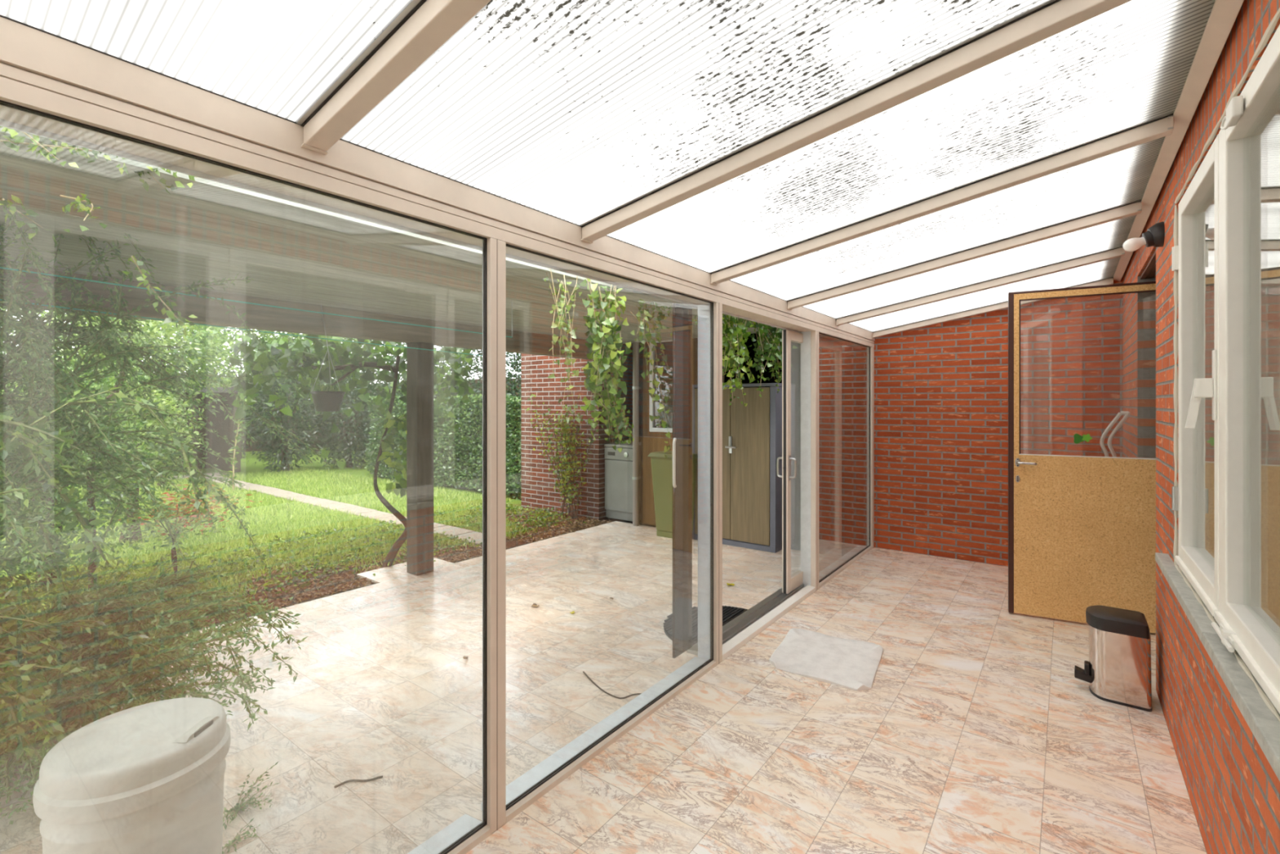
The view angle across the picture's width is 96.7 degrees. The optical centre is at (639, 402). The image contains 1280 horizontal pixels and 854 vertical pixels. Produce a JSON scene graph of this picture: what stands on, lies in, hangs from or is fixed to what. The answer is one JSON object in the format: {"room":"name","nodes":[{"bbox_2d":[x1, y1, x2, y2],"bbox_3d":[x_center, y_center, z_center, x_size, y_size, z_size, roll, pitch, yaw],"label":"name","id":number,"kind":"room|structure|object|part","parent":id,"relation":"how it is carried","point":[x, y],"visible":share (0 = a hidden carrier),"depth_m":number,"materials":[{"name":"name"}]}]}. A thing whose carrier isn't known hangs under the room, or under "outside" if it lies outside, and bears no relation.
{"room":"sunroom","nodes":[
{"label":"sunroom","id":0,"kind":"room"},
{"bbox_2d":[2,444,623,632],"bbox_3d":[-8.464,1.515,8.848,15.840,0.270,22.000,0,0,37],"label":"garden","id":1,"kind":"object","parent":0,"point":[246,467],"depth_m":6.87,"materials":[{"name":"plant"}]},
{"bbox_2d":[0,306,163,515],"bbox_3d":[-6.736,-0.544,6.448,2.517,3.854,2.143,0,0,37],"label":"tree","id":2,"kind":"object","parent":1,"relation":"on","point":[145,377],"visible":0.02,"depth_m":6.56,"materials":[{"name":"green plant"}]},
{"bbox_2d":[0,345,185,592],"bbox_3d":[-4.361,0.468,4.227,1.447,1.835,1.379,0,0,37],"label":"round shrub","id":3,"kind":"object","parent":1,"relation":"on","point":[98,501],"visible":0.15,"depth_m":4.24,"materials":[{"name":"green plant"}]},
{"bbox_2d":[9,311,212,590],"bbox_3d":[-3.901,0.225,4.281,1.021,2.310,1.118,0,0,37],"label":"tree","id":4,"kind":"object","parent":1,"relation":"on","point":[163,328],"visible":0.18,"depth_m":4.25,"materials":[{"name":"green plant"}]},
{"bbox_2d":[59,372,204,545],"bbox_3d":[-4.913,0.528,5.550,1.218,1.714,1.182,0,0,37],"label":"shrub","id":5,"kind":"object","parent":1,"relation":"on","point":[167,402],"visible":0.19,"depth_m":5.55,"materials":[{"name":"green plant"}]},
{"bbox_2d":[71,320,235,485],"bbox_3d":[-7.872,-0.467,9.322,2.493,3.700,2.075,0,0,37],"label":"tree","id":6,"kind":"object","parent":1,"relation":"on","point":[208,337],"visible":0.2,"depth_m":9.35,"materials":[{"name":"green plant"}]},
{"bbox_2d":[36,462,279,575],"bbox_3d":[-3.621,0.921,4.348,1.345,0.920,1.175,0,0,13],"label":"shrub","id":7,"kind":"object","parent":1,"relation":"on","point":[194,512],"visible":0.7,"depth_m":4.33,"materials":[{"name":"green plant"}]},
{"bbox_2d":[81,386,245,475],"bbox_3d":[-9.170,0.540,10.940,1.600,1.680,2.300,0,0,37],"label":"hedge","id":8,"kind":"object","parent":1,"relation":"on","point":[224,427],"visible":0.24,"depth_m":11.67,"materials":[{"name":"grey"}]},
{"bbox_3d":[-8.470,0.590,10.790,0.100,1.580,0.120,0,0,37],"label":"post","id":9,"kind":"part","parent":8,"relation":"part of","materials":[{"name":"plant"}]},
{"bbox_3d":[-8.050,0.590,11.350,0.100,1.580,0.120,0,0,37],"label":"post","id":10,"kind":"part","parent":8,"relation":"part of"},
{"bbox_2d":[1,379,384,461],"bbox_3d":[-13.607,0.357,12.715,0.030,2.045,21.015,0,0,37],"label":"fence","id":11,"kind":"object","parent":1,"relation":"on","point":[250,448],"visible":0.06,"depth_m":16.65,"materials":[{"name":"plant"}]},
{"bbox_2d":[178,326,288,458],"bbox_3d":[-9.796,-0.949,13.927,2.704,4.662,2.539,0,0,37],"label":"tree","id":12,"kind":"object","parent":1,"relation":"on","point":[268,339],"visible":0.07,"depth_m":13.56,"materials":[{"name":"green plant"}]},
{"bbox_2d":[226,421,243,489],"bbox_3d":[-6.349,0.840,8.911,0.195,1.184,0.234,0,0,37],"label":"sapling","id":13,"kind":"object","parent":1,"relation":"on","point":[233,477],"visible":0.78,"depth_m":8.90,"materials":[{"name":"beige"}]},
{"bbox_3d":[-6.340,0.852,8.930,0.028,1.056,0.098,0,0,37],"label":"stem","id":14,"kind":"part","parent":13,"relation":"part of","materials":[{"name":"beige"}]},
{"bbox_2d":[0,466,534,631],"bbox_3d":[-5.704,1.338,6.645,8.199,0.099,6.907,0,0,37],"label":"grass","id":15,"kind":"structure","parent":1,"relation":"on","point":[285,530],"depth_m":6.09,"materials":[{"name":"plant"}]},
{"bbox_2d":[235,351,328,473],"bbox_3d":[-7.107,0.105,11.465,1.959,2.652,1.529,0,0,28],"label":"evergreen shrub","id":16,"kind":"object","parent":1,"relation":"on","point":[286,460],"visible":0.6,"depth_m":11.22,"materials":[{"name":"green plant"}]},
{"bbox_2d":[0,500,590,616],"bbox_3d":[-2.627,1.347,5.221,1.997,0.142,4.872,0,0,37],"label":"weed leaves","id":17,"kind":"object","parent":1,"relation":"on","point":[539,514],"visible":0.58,"depth_m":5.02,"materials":[{"name":"green plant"}]},
{"bbox_2d":[147,472,482,545],"bbox_3d":[-5.130,1.386,8.035,8.750,0.048,1.300,0,0,37],"label":"path slabs","id":18,"kind":"object","parent":1,"relation":"on","point":[461,533],"visible":0.51,"depth_m":7.41,"materials":[{"name":"concrete"}]},
{"bbox_2d":[271,331,359,453],"bbox_3d":[-8.783,-1.088,15.386,2.478,4.942,3.084,0,0,-34],"label":"tree","id":19,"kind":"object","parent":1,"relation":"on","point":[291,339],"visible":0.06,"depth_m":15.10,"materials":[{"name":"green plant"}]},
{"bbox_2d":[311,369,377,469],"bbox_3d":[-6.187,0.179,12.154,1.720,2.467,1.478,0,0,37],"label":"evergreen shrub","id":20,"kind":"object","parent":1,"relation":"on","point":[348,444],"visible":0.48,"depth_m":11.88,"materials":[{"name":"green plant"}]},
{"bbox_2d":[226,333,475,567],"bbox_3d":[-2.230,0.389,4.867,0.923,2.012,2.356,0,0,37],"label":"grapevine","id":21,"kind":"object","parent":1,"relation":"on","point":[302,360],"visible":0.87,"depth_m":4.58,"materials":[{"name":"green plant"}]},
{"bbox_2d":[153,508,611,632],"bbox_3d":[-2.598,1.375,5.225,2.182,0.085,4.927,0,0,37],"label":"garden bed","id":22,"kind":"object","parent":1,"relation":"on","point":[442,557],"visible":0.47,"depth_m":4.55,"materials":[{"name":"soil"}]},
{"bbox_2d":[359,374,406,460],"bbox_3d":[-5.278,0.363,12.276,1.489,2.090,1.642,0,0,27],"label":"round shrub","id":23,"kind":"object","parent":1,"relation":"on","point":[368,419],"visible":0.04,"depth_m":11.86,"materials":[{"name":"green plant"}]},
{"bbox_2d":[346,337,451,429],"bbox_3d":[-6.838,-0.794,15.994,3.036,4.493,3.231,0,0,37],"label":"tree","id":24,"kind":"object","parent":1,"relation":"on","point":[393,357],"visible":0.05,"depth_m":15.27,"materials":[{"name":"green plant"}]},
{"bbox_2d":[364,393,521,499],"bbox_3d":[-3.020,0.635,9.520,4.680,1.591,0.946,0,0,37],"label":"clipped hedge","id":25,"kind":"object","parent":1,"relation":"on","point":[457,462],"visible":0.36,"depth_m":8.95,"materials":[{"name":"green plant"}]},
{"bbox_2d":[379,377,521,399],"bbox_3d":[-3.669,0.357,15.271,12.605,2.045,0.030,0,0,37],"label":"fence","id":26,"kind":"object","parent":1,"relation":"on","point":[476,380],"visible":0.02,"depth_m":15.88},
{"bbox_2d":[433,346,521,405],"bbox_3d":[-2.826,-0.547,11.410,3.935,3.862,2.220,0,0,37],"label":"tree","id":27,"kind":"object","parent":1,"relation":"on","point":[476,370],"visible":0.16,"depth_m":10.97,"materials":[{"name":"green plant"}]},
{"bbox_2d":[523,394,604,519],"bbox_3d":[-0.904,0.637,6.850,1.243,1.496,0.241,0,0,34],"label":"shrub","id":28,"kind":"object","parent":1,"relation":"on","point":[568,493],"visible":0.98,"depth_m":6.80,"materials":[{"name":"green plant"}]},
{"bbox_2d":[356,557,453,583],"bbox_3d":[-1.915,1.421,4.680,0.360,0.118,0.650,0,0,37],"label":"floor","id":29,"kind":"structure","parent":0,"point":[388,573],"depth_m":4.56,"materials":[{"name":"tile"}]},
{"bbox_2d":[0,520,822,853],"bbox_3d":[-1.646,1.421,2.472,2.720,0.118,8.180,0,0,37],"label":"floor","id":30,"kind":"structure","parent":0,"point":[384,685],"depth_m":2.78,"materials":[{"name":"tile"}]},
{"bbox_2d":[0,382,222,760],"bbox_3d":[-1.820,0.561,1.414,1.464,1.585,1.235,0,0,43],"label":"shrub","id":31,"kind":"object","parent":30,"relation":"on","point":[24,682],"visible":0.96,"depth_m":1.52,"materials":[{"name":"green plant"}]},
{"bbox_2d":[32,697,231,853],"bbox_3d":[-1.237,1.081,1.409,0.364,0.563,0.364,0,0,37],"label":"bin","id":32,"kind":"object","parent":30,"relation":"on","point":[148,778],"visible":1,"depth_m":1.32,"materials":[{"name":"grey"}]},
{"bbox_3d":[-1.237,0.838,1.409,0.344,0.055,0.344,0,0,37],"label":"lid","id":33,"kind":"part","parent":32,"relation":"part of","materials":[{"name":"plastic"}]},
{"bbox_2d":[0,553,306,824],"bbox_3d":[-2.178,0.983,2.233,1.509,0.776,1.838,0,0,-36],"label":"shrub","id":34,"kind":"object","parent":30,"relation":"on","point":[113,677],"visible":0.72,"depth_m":2.12,"materials":[{"name":"green plant"}]},
{"bbox_2d":[0,205,330,671],"bbox_3d":[-2.817,0.211,1.987,2.655,2.332,3.373,0,0,2],"label":"shrub","id":35,"kind":"object","parent":30,"relation":"on","point":[62,387],"visible":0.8,"depth_m":2.30,"materials":[{"name":"green plant"}]},
{"bbox_2d":[222,817,260,853],"bbox_3d":[-1.235,1.343,1.746,0.098,0.044,0.126,0,0,37],"label":"tuft","id":36,"kind":"object","parent":30,"relation":"on","point":[237,837],"visible":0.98,"depth_m":1.75,"materials":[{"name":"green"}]},
{"bbox_2d":[222,761,278,830],"bbox_3d":[-1.286,1.328,1.896,0.176,0.086,0.333,0,0,-7],"label":"tuft","id":37,"kind":"object","parent":30,"relation":"on","point":[241,806],"visible":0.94,"depth_m":1.90,"materials":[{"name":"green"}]},
{"bbox_2d":[333,775,382,787],"bbox_3d":[-1.010,1.358,2.047,0.158,0.006,0.026,0,0,-19],"label":"twig","id":38,"kind":"object","parent":30,"relation":"on","point":[380,776],"visible":1,"depth_m":2.04,"materials":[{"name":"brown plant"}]},
{"bbox_2d":[0,126,784,575],"bbox_3d":[-1.758,0.288,2.856,2.800,2.147,7.660,0,0,37],"label":"pergola","id":39,"kind":"object","parent":30,"relation":"on","point":[296,255],"visible":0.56,"depth_m":2.88,"materials":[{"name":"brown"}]},
{"bbox_2d":[0,125,197,336],"bbox_3d":[-1.508,-0.534,1.555,0.369,0.655,0.510,0,0,37],"label":"vine","id":40,"kind":"object","parent":39,"relation":"attached to","point":[73,149],"visible":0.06,"depth_m":1.51,"materials":[{"name":"green"}]},
{"bbox_2d":[0,298,482,355],"bbox_3d":[-1.927,-0.500,2.764,0.006,0.359,2.873,0,0,37],"label":"washing line","id":41,"kind":"object","parent":39,"relation":"hanging from","point":[0,299],"visible":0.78,"depth_m":2.86,"materials":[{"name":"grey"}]},
{"bbox_2d":[0,266,512,337],"bbox_3d":[-1.702,-0.553,2.565,0.006,0.254,2.891,0,0,37],"label":"washing line","id":42,"kind":"object","parent":39,"relation":"hanging from","point":[0,267],"visible":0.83,"depth_m":2.50,"materials":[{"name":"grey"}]},
{"bbox_2d":[310,305,345,411],"bbox_3d":[-2.111,-0.306,3.852,0.208,0.728,0.208,0,0,37],"label":"hanging pot","id":43,"kind":"object","parent":39,"relation":"hanging from","point":[326,399],"visible":1,"depth_m":3.79,"materials":[{"name":"black plastic"}]},
{"bbox_3d":[-2.111,-0.009,3.852,0.208,0.134,0.208,0,0,37],"label":"pot","id":44,"kind":"part","parent":43,"relation":"part of","materials":[{"name":"beige plastic"}]},
{"bbox_3d":[-1.769,0.441,4.583,0.150,1.842,0.150,0,0,37],"label":"post","id":45,"kind":"part","parent":39,"relation":"part of","materials":[{"name":"wood"}]},
{"bbox_2d":[542,268,582,423],"bbox_3d":[-0.386,-0.284,2.961,0.194,0.792,0.359,0,0,15],"label":"vine","id":46,"kind":"object","parent":39,"relation":"hanging from","point":[559,323],"visible":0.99,"depth_m":2.92,"materials":[{"name":"green"}]},
{"bbox_2d":[579,278,632,437],"bbox_3d":[-0.184,-0.242,3.233,0.290,0.907,0.459,0,0,0],"label":"vine","id":47,"kind":"object","parent":39,"relation":"hanging from","point":[601,355],"visible":0.99,"depth_m":3.14,"materials":[{"name":"green"}]},
{"bbox_2d":[596,392,634,452],"bbox_3d":[-0.128,0.087,3.387,0.217,0.387,0.612,0,0,20],"label":"vine","id":48,"kind":"object","parent":47,"relation":"hanging from","point":[619,435],"visible":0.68,"depth_m":3.31,"materials":[{"name":"green"}]},
{"bbox_2d":[639,306,672,458],"bbox_3d":[0.116,-0.118,3.678,0.184,0.998,0.491,0,0,19],"label":"vine","id":49,"kind":"object","parent":39,"relation":"hanging from","point":[648,335],"visible":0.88,"depth_m":3.57,"materials":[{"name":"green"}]},
{"bbox_2d":[630,298,697,344],"bbox_3d":[0.133,-0.505,3.648,0.290,0.295,0.808,0,0,37],"label":"vine","id":50,"kind":"object","parent":39,"relation":"hanging from","point":[646,313],"visible":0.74,"depth_m":3.54,"materials":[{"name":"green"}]},
{"bbox_2d":[722,313,755,391],"bbox_3d":[0.694,-0.412,4.296,0.317,0.662,0.814,0,0,23],"label":"vine","id":51,"kind":"object","parent":39,"relation":"hanging from","point":[737,329],"visible":0.77,"depth_m":4.20,"materials":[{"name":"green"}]},
{"bbox_2d":[728,355,781,407],"bbox_3d":[0.910,-0.188,4.510,0.224,0.445,1.151,0,0,37],"label":"vine","id":52,"kind":"object","parent":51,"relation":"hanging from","point":[733,383],"visible":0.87,"depth_m":4.44,"materials":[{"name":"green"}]},
{"bbox_2d":[748,321,797,382],"bbox_3d":[1.128,-0.422,4.893,0.349,0.598,1.131,0,0,32],"label":"vine","id":53,"kind":"object","parent":39,"relation":"hanging from","point":[774,338],"visible":0.67,"depth_m":4.77,"materials":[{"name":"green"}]},
{"bbox_2d":[487,237,506,834],"bbox_3d":[-0.467,0.422,1.816,0.048,1.879,0.062,0,0,37],"label":"post","id":54,"kind":"object","parent":30,"relation":"on","point":[496,249],"visible":0.88,"depth_m":1.79,"materials":[{"name":"beige metal"}]},
{"bbox_2d":[582,671,641,698],"bbox_3d":[-0.162,1.358,2.727,0.378,0.006,0.107,0,0,37],"label":"twig","id":55,"kind":"object","parent":30,"relation":"on","point":[588,677],"visible":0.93,"depth_m":2.65,"materials":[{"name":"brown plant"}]},
{"bbox_2d":[647,450,697,538],"bbox_3d":[0.397,0.933,5.805,0.511,0.857,0.406,0,0,37],"label":"wheelie bin","id":56,"kind":"object","parent":30,"relation":"on","point":[661,467],"visible":0.56,"depth_m":5.73,"materials":[{"name":"green"}]},
{"bbox_3d":[0.380,0.527,5.781,0.511,0.045,0.346,0,0,37],"label":"lid","id":57,"kind":"part","parent":56,"relation":"part of","materials":[{"name":"green"}]},
{"bbox_2d":[672,302,692,657],"bbox_3d":[0.220,0.398,2.951,0.041,1.815,0.213,0,0,37],"label":"door","id":58,"kind":"structure","parent":30,"relation":"on","point":[682,314],"depth_m":2.95,"materials":[{"name":"brown"}]},
{"bbox_3d":[0.175,0.305,2.881,0.018,0.256,0.050,0,0,11],"label":"pull handle","id":59,"kind":"part","parent":58,"relation":"part of","materials":[{"name":"white plastic"}]},
{"bbox_2d":[663,605,747,645],"bbox_3d":[0.352,1.355,3.548,0.344,0.015,0.720,0,0,37],"label":"door mat","id":60,"kind":"object","parent":30,"relation":"on","point":[729,613],"visible":0.44,"depth_m":3.55,"materials":[{"name":"black plastic"}]},
{"bbox_2d":[697,302,722,664],"bbox_3d":[0.366,0.422,2.983,0.116,1.879,0.065,0,0,37],"label":"post","id":61,"kind":"object","parent":30,"relation":"on","point":[704,309],"visible":0.76,"depth_m":2.96,"materials":[{"name":"beige metal"}]},
{"bbox_2d":[692,382,795,552],"bbox_3d":[0.985,0.591,5.588,0.922,1.542,0.517,0,0,37],"label":"cabinet","id":62,"kind":"object","parent":30,"relation":"on","point":[752,434],"visible":0.6,"depth_m":5.30,"materials":[{"name":"brown wood"}]},
{"bbox_3d":[0.707,0.580,5.550,0.395,1.444,0.020,0,0,37],"label":"door","id":63,"kind":"part","parent":62,"relation":"part of","materials":[{"name":"wood"}]},
{"bbox_3d":[0.865,0.400,5.388,0.110,0.160,0.052,0,0,37],"label":"handle","id":64,"kind":"part","parent":62,"relation":"part of","materials":[{"name":"silver metal"}]},
{"bbox_3d":[1.026,0.580,5.311,0.395,1.444,0.020,0,0,37],"label":"door","id":65,"kind":"part","parent":62,"relation":"part of","materials":[{"name":"wood"}]},
{"bbox_2d":[686,584,815,660],"bbox_3d":[0.758,1.339,3.594,0.220,0.045,1.381,0,0,37],"label":"threshold","id":66,"kind":"object","parent":30,"relation":"on","point":[739,631],"visible":0.69,"depth_m":3.51,"materials":[{"name":"white paint"}]},
{"bbox_2d":[777,329,841,594],"bbox_3d":[1.351,0.407,4.396,0.144,1.818,1.186,0,0,37],"label":"door","id":67,"kind":"structure","parent":66,"relation":"on","point":[790,582],"depth_m":3.96,"materials":[{"name":"beige metal"}]},
{"bbox_3d":[0.981,0.450,3.980,0.051,0.170,0.028,0,0,37],"label":"pull handle","id":68,"kind":"part","parent":67,"relation":"part of","materials":[{"name":"silver metal"}]},
{"bbox_3d":[1.055,0.450,3.924,0.051,0.170,0.028,0,0,37],"label":"pull handle","id":69,"kind":"part","parent":67,"relation":"part of","materials":[{"name":"silver metal"}]},
{"bbox_3d":[1.352,-0.469,4.398,0.042,0.065,1.060,0,0,37],"label":"rail","id":70,"kind":"part","parent":67,"relation":"part of","materials":[{"name":"beige metal"}]},
{"bbox_3d":[1.352,1.271,4.398,0.042,0.090,1.060,0,0,37],"label":"rail","id":71,"kind":"part","parent":67,"relation":"part of","materials":[{"name":"beige metal"}]},
{"bbox_2d":[800,330,818,591],"bbox_3d":[1.236,0.422,4.142,0.116,1.879,0.070,0,0,37],"label":"post","id":72,"kind":"object","parent":30,"relation":"on","point":[810,346],"visible":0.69,"depth_m":4.11,"materials":[{"name":"beige metal"}]},
{"bbox_2d":[0,0,1244,337],"bbox_3d":[0.589,-0.787,1.852,1.950,0.375,7.470,0,0,37],"label":"ceiling","id":73,"kind":"structure","parent":0,"point":[881,167],"depth_m":1.51,"materials":[{"name":"clear plastic"}]},
{"bbox_2d":[0,14,875,349],"bbox_3d":[-0.119,-0.582,2.383,0.180,0.150,7.470,0,0,37],"label":"beam","id":74,"kind":"structure","parent":73,"relation":"attached to","point":[41,70],"depth_m":1.34,"materials":[{"name":"beige metal"}]},
{"bbox_2d":[0,100,490,853],"bbox_3d":[-0.940,0.422,1.253,0.127,1.878,1.407,0,0,37],"label":"window","id":75,"kind":"structure","parent":74,"relation":"attached to","point":[465,833],"depth_m":1.77,"materials":[{"name":"beige metal"}]},
{"bbox_3d":[-0.955,1.343,1.264,0.090,0.035,1.407,0,0,37],"label":"sill","id":76,"kind":"part","parent":75,"relation":"part of","materials":[{"name":"white metal"}]},
{"bbox_3d":[-0.899,1.336,1.222,0.025,0.028,1.407,0,0,37],"label":"rail","id":77,"kind":"part","parent":75,"relation":"part of","materials":[{"name":"beige metal"}]},
{"bbox_2d":[480,244,716,822],"bbox_3d":[-0.069,0.422,2.413,0.127,1.878,1.370,0,0,37],"label":"window","id":78,"kind":"structure","parent":74,"relation":"attached to","point":[528,788],"depth_m":2.33,"materials":[{"name":"beige metal"}]},
{"bbox_3d":[-0.084,1.343,2.424,0.090,0.035,1.370,0,0,37],"label":"sill","id":79,"kind":"part","parent":78,"relation":"part of","materials":[{"name":"white metal"}]},
{"bbox_3d":[-0.029,1.336,2.383,0.025,0.028,1.370,0,0,37],"label":"rail","id":80,"kind":"part","parent":78,"relation":"part of","materials":[{"name":"beige metal"}]},
{"bbox_3d":[-0.039,0.405,2.390,0.006,1.839,1.366,0,0,37],"label":"pane","id":81,"kind":"part","parent":78,"relation":"part of","materials":[{"name":"clear glass"}]},
{"bbox_2d":[818,332,872,588],"bbox_3d":[1.674,0.422,4.738,0.127,1.878,1.410,0,0,37],"label":"window","id":82,"kind":"structure","parent":74,"relation":"attached to","point":[847,559],"depth_m":4.92,"materials":[{"name":"beige metal"}]},
{"bbox_3d":[1.659,1.343,4.749,0.090,0.035,1.410,0,0,37],"label":"sill","id":83,"kind":"part","parent":82,"relation":"part of","materials":[{"name":"white metal"}]},
{"bbox_3d":[1.715,1.336,4.707,0.025,0.028,1.410,0,0,37],"label":"rail","id":84,"kind":"part","parent":82,"relation":"part of","materials":[{"name":"beige metal"}]},
{"bbox_3d":[1.339,-0.928,1.290,0.045,0.042,7.470,0,0,37],"label":"wall plate","id":85,"kind":"part","parent":73,"relation":"part of","materials":[{"name":"beige metal"}]},
{"bbox_2d":[620,506,853,556],"bbox_3d":[1.984,1.515,7.312,2.720,0.270,3.920,0,0,37],"label":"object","id":86,"kind":"object","parent":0,"point":[824,548],"depth_m":5.59,"materials":[{"name":"black"}]},
{"bbox_2d":[604,441,640,521],"bbox_3d":[-0.083,0.925,6.823,0.462,0.874,0.582,0,0,37],"label":"dishwasher","id":87,"kind":"object","parent":86,"relation":"on","point":[618,465],"visible":0.62,"depth_m":6.61,"materials":[{"name":"metal"}]},
{"bbox_3d":[-0.236,0.595,6.618,0.442,0.140,0.034,0,0,37],"label":"control panel","id":88,"kind":"part","parent":87,"relation":"part of","materials":[{"name":"plastic"}]},
{"bbox_3d":[-0.235,0.965,6.620,0.442,0.590,0.030,0,0,37],"label":"door","id":89,"kind":"part","parent":87,"relation":"part of","materials":[{"name":"metal"}]},
{"bbox_2d":[604,441,640,448],"bbox_3d":[-0.077,0.504,6.830,0.462,0.032,0.564,0,0,37],"label":"countertop","id":90,"kind":"structure","parent":87,"relation":"on","point":[622,445],"depth_m":6.65,"materials":[{"name":"ceramic"}]},
{"bbox_3d":[-0.160,0.595,6.529,0.060,0.060,0.018,0,0,37],"label":"knob","id":91,"kind":"part","parent":87,"relation":"part of","materials":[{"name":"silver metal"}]},
{"bbox_2d":[521,333,800,525],"bbox_3d":[0.730,0.150,7.265,4.050,2.500,2.500,0,0,37],"label":"brick wall","id":92,"kind":"structure","parent":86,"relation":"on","point":[538,483],"depth_m":7.08,"materials":[{"name":"brick"}]},
{"bbox_2d":[632,342,640,525],"bbox_3d":[-0.034,0.205,6.338,0.080,2.311,0.120,0,0,37],"label":"downpipe","id":93,"kind":"object","parent":92,"relation":"attached to","point":[636,477],"visible":0.91,"depth_m":6.29,"materials":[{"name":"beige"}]},
{"bbox_3d":[0.372,0.275,6.146,0.820,2.150,0.040,0,0,37],"label":"door","id":94,"kind":"part","parent":92,"relation":"part of","materials":[{"name":"wood"}]},
{"bbox_2d":[866,346,874,547],"bbox_3d":[2.149,0.422,5.304,0.048,1.879,0.065,0,0,37],"label":"post","id":95,"kind":"object","parent":86,"relation":"on","point":[872,348],"visible":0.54,"depth_m":5.28,"materials":[{"name":"beige metal"}]},
{"bbox_2d":[466,546,1206,853],"bbox_3d":[0.739,1.410,1.740,1.975,0.120,7.470,0,0,37],"label":"floor","id":96,"kind":"structure","parent":0,"point":[975,731],"depth_m":2.21,"materials":[{"name":"stone"}]},
{"bbox_2d":[768,627,883,690],"bbox_3d":[0.984,1.336,3.017,0.513,0.026,0.579,0,0,30],"label":"bath mat","id":97,"kind":"object","parent":96,"relation":"on","point":[853,664],"visible":1,"depth_m":2.98,"materials":[{"name":"fabric"}]},
{"bbox_2d":[1074,604,1151,711],"bbox_3d":[2.184,1.160,2.640,0.271,0.380,0.209,0,0,37],"label":"pedal bin","id":98,"kind":"object","parent":96,"relation":"on","point":[1117,670],"visible":1,"depth_m":2.55,"materials":[{"name":"silver metal"}]},
{"bbox_3d":[2.199,1.001,2.629,0.221,0.062,0.209,0,0,37],"label":"lid","id":99,"kind":"part","parent":98,"relation":"part of","materials":[{"name":"black plastic"}]},
{"bbox_2d":[1099,410,1129,457],"bbox_3d":[2.957,0.701,3.691,0.328,1.299,0.185,0,0,37],"label":"trolley","id":100,"kind":"object","parent":96,"relation":"on","point":[1126,414],"visible":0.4,"depth_m":3.58,"materials":[{"name":"grey metal"}]},
{"bbox_2d":[818,275,1123,566],"bbox_3d":[2.788,0.203,4.997,2.705,2.495,0.200,0,0,37],"label":"wall","id":101,"kind":"structure","parent":0,"point":[941,389],"depth_m":4.90,"materials":[{"name":"brick"}]},
{"bbox_2d":[1123,0,1279,853],"bbox_3d":[1.493,0.235,1.299,0.240,2.430,7.670,0,0,37],"label":"wall","id":102,"kind":"structure","parent":0,"point":[1225,739],"depth_m":1.85,"materials":[{"name":"brick"}]},
{"bbox_2d":[1008,280,1155,633],"bbox_3d":[2.728,0.318,3.434,0.848,2.045,0.112,0,0,28],"label":"door","id":103,"kind":"structure","parent":102,"relation":"in","point":[1082,529],"depth_m":3.48,"materials":[{"name":"brown paint"}]},
{"bbox_3d":[2.422,0.379,3.567,0.106,0.019,0.056,0,0,28],"label":"lever handle","id":104,"kind":"part","parent":103,"relation":"part of","materials":[{"name":"silver metal"}]},
{"bbox_2d":[1122,221,1164,252],"bbox_3d":[2.235,-0.731,2.511,0.161,0.115,0.108,0,0,37],"label":"wall lamp","id":105,"kind":"object","parent":102,"relation":"attached to","point":[1154,236],"visible":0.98,"depth_m":2.48,"materials":[{"name":"black plastic"}]},
{"bbox_3d":[2.202,-0.705,2.530,0.086,0.062,0.058,0,0,37],"label":"bulb","id":106,"kind":"part","parent":105,"relation":"part of","materials":[{"name":"white"}]},
{"bbox_3d":[0.654,0.642,0.322,0.070,0.035,5.100,0,0,37],"label":"stone sill","id":107,"kind":"part","parent":102,"relation":"part of","materials":[{"name":"stone"}]},
{"bbox_2d":[1173,8,1279,721],"bbox_3d":[0.637,-0.073,0.198,0.128,1.402,4.882,0,0,37],"label":"window","id":108,"kind":"structure","parent":102,"relation":"in","point":[1265,139],"depth_m":1.54,"materials":[{"name":"white paint"}]},
{"bbox_2d":[1171,133,1218,616],"bbox_3d":[1.829,-0.070,1.888,0.109,1.370,0.721,0,0,37],"label":"window","id":109,"kind":"structure","parent":108,"relation":"attached to","point":[1188,257],"depth_m":2.00,"materials":[{"name":"white paint"}]},
{"bbox_3d":[1.610,0.007,1.653,0.041,0.135,0.010,0,0,37],"label":"fastener lever","id":110,"kind":"part","parent":109,"relation":"part of","materials":[{"name":"white plastic"}]},
{"bbox_3d":[1.835,0.591,1.875,0.030,0.024,0.700,0,0,37],"label":"drip moulding","id":111,"kind":"part","parent":109,"relation":"part of","materials":[{"name":"white paint"}]},
{"bbox_3d":[1.858,-0.083,1.854,0.006,1.237,0.615,0,0,37],"label":"pane","id":112,"kind":"part","parent":109,"relation":"part of","materials":[{"name":"clear glass"}]},
{"bbox_3d":[0.638,-0.070,0.190,0.117,1.390,4.870,0,0,37],"label":"frame","id":113,"kind":"part","parent":108,"relation":"part of","materials":[{"name":"white paint"}]},
{"bbox_2d":[1211,24,1279,713],"bbox_3d":[1.255,-0.070,1.093,0.073,1.370,1.215,0,0,37],"label":"window","id":114,"kind":"structure","parent":108,"relation":"attached to","point":[1241,628],"depth_m":1.50,"materials":[{"name":"white paint"}]},
{"bbox_2d":[1220,95,1243,129],"bbox_3d":[1.462,-0.706,1.407,0.020,0.048,0.138,0,0,37],"label":"sensor","id":115,"kind":"object","parent":114,"relation":"attached to","point":[1234,110],"depth_m":1.36,"materials":[{"name":"white plastic"}]},
{"bbox_3d":[1.251,0.591,1.096,0.030,0.024,1.207,0,0,37],"label":"drip moulding","id":116,"kind":"part","parent":114,"relation":"part of","materials":[{"name":"white paint"}]}
]}

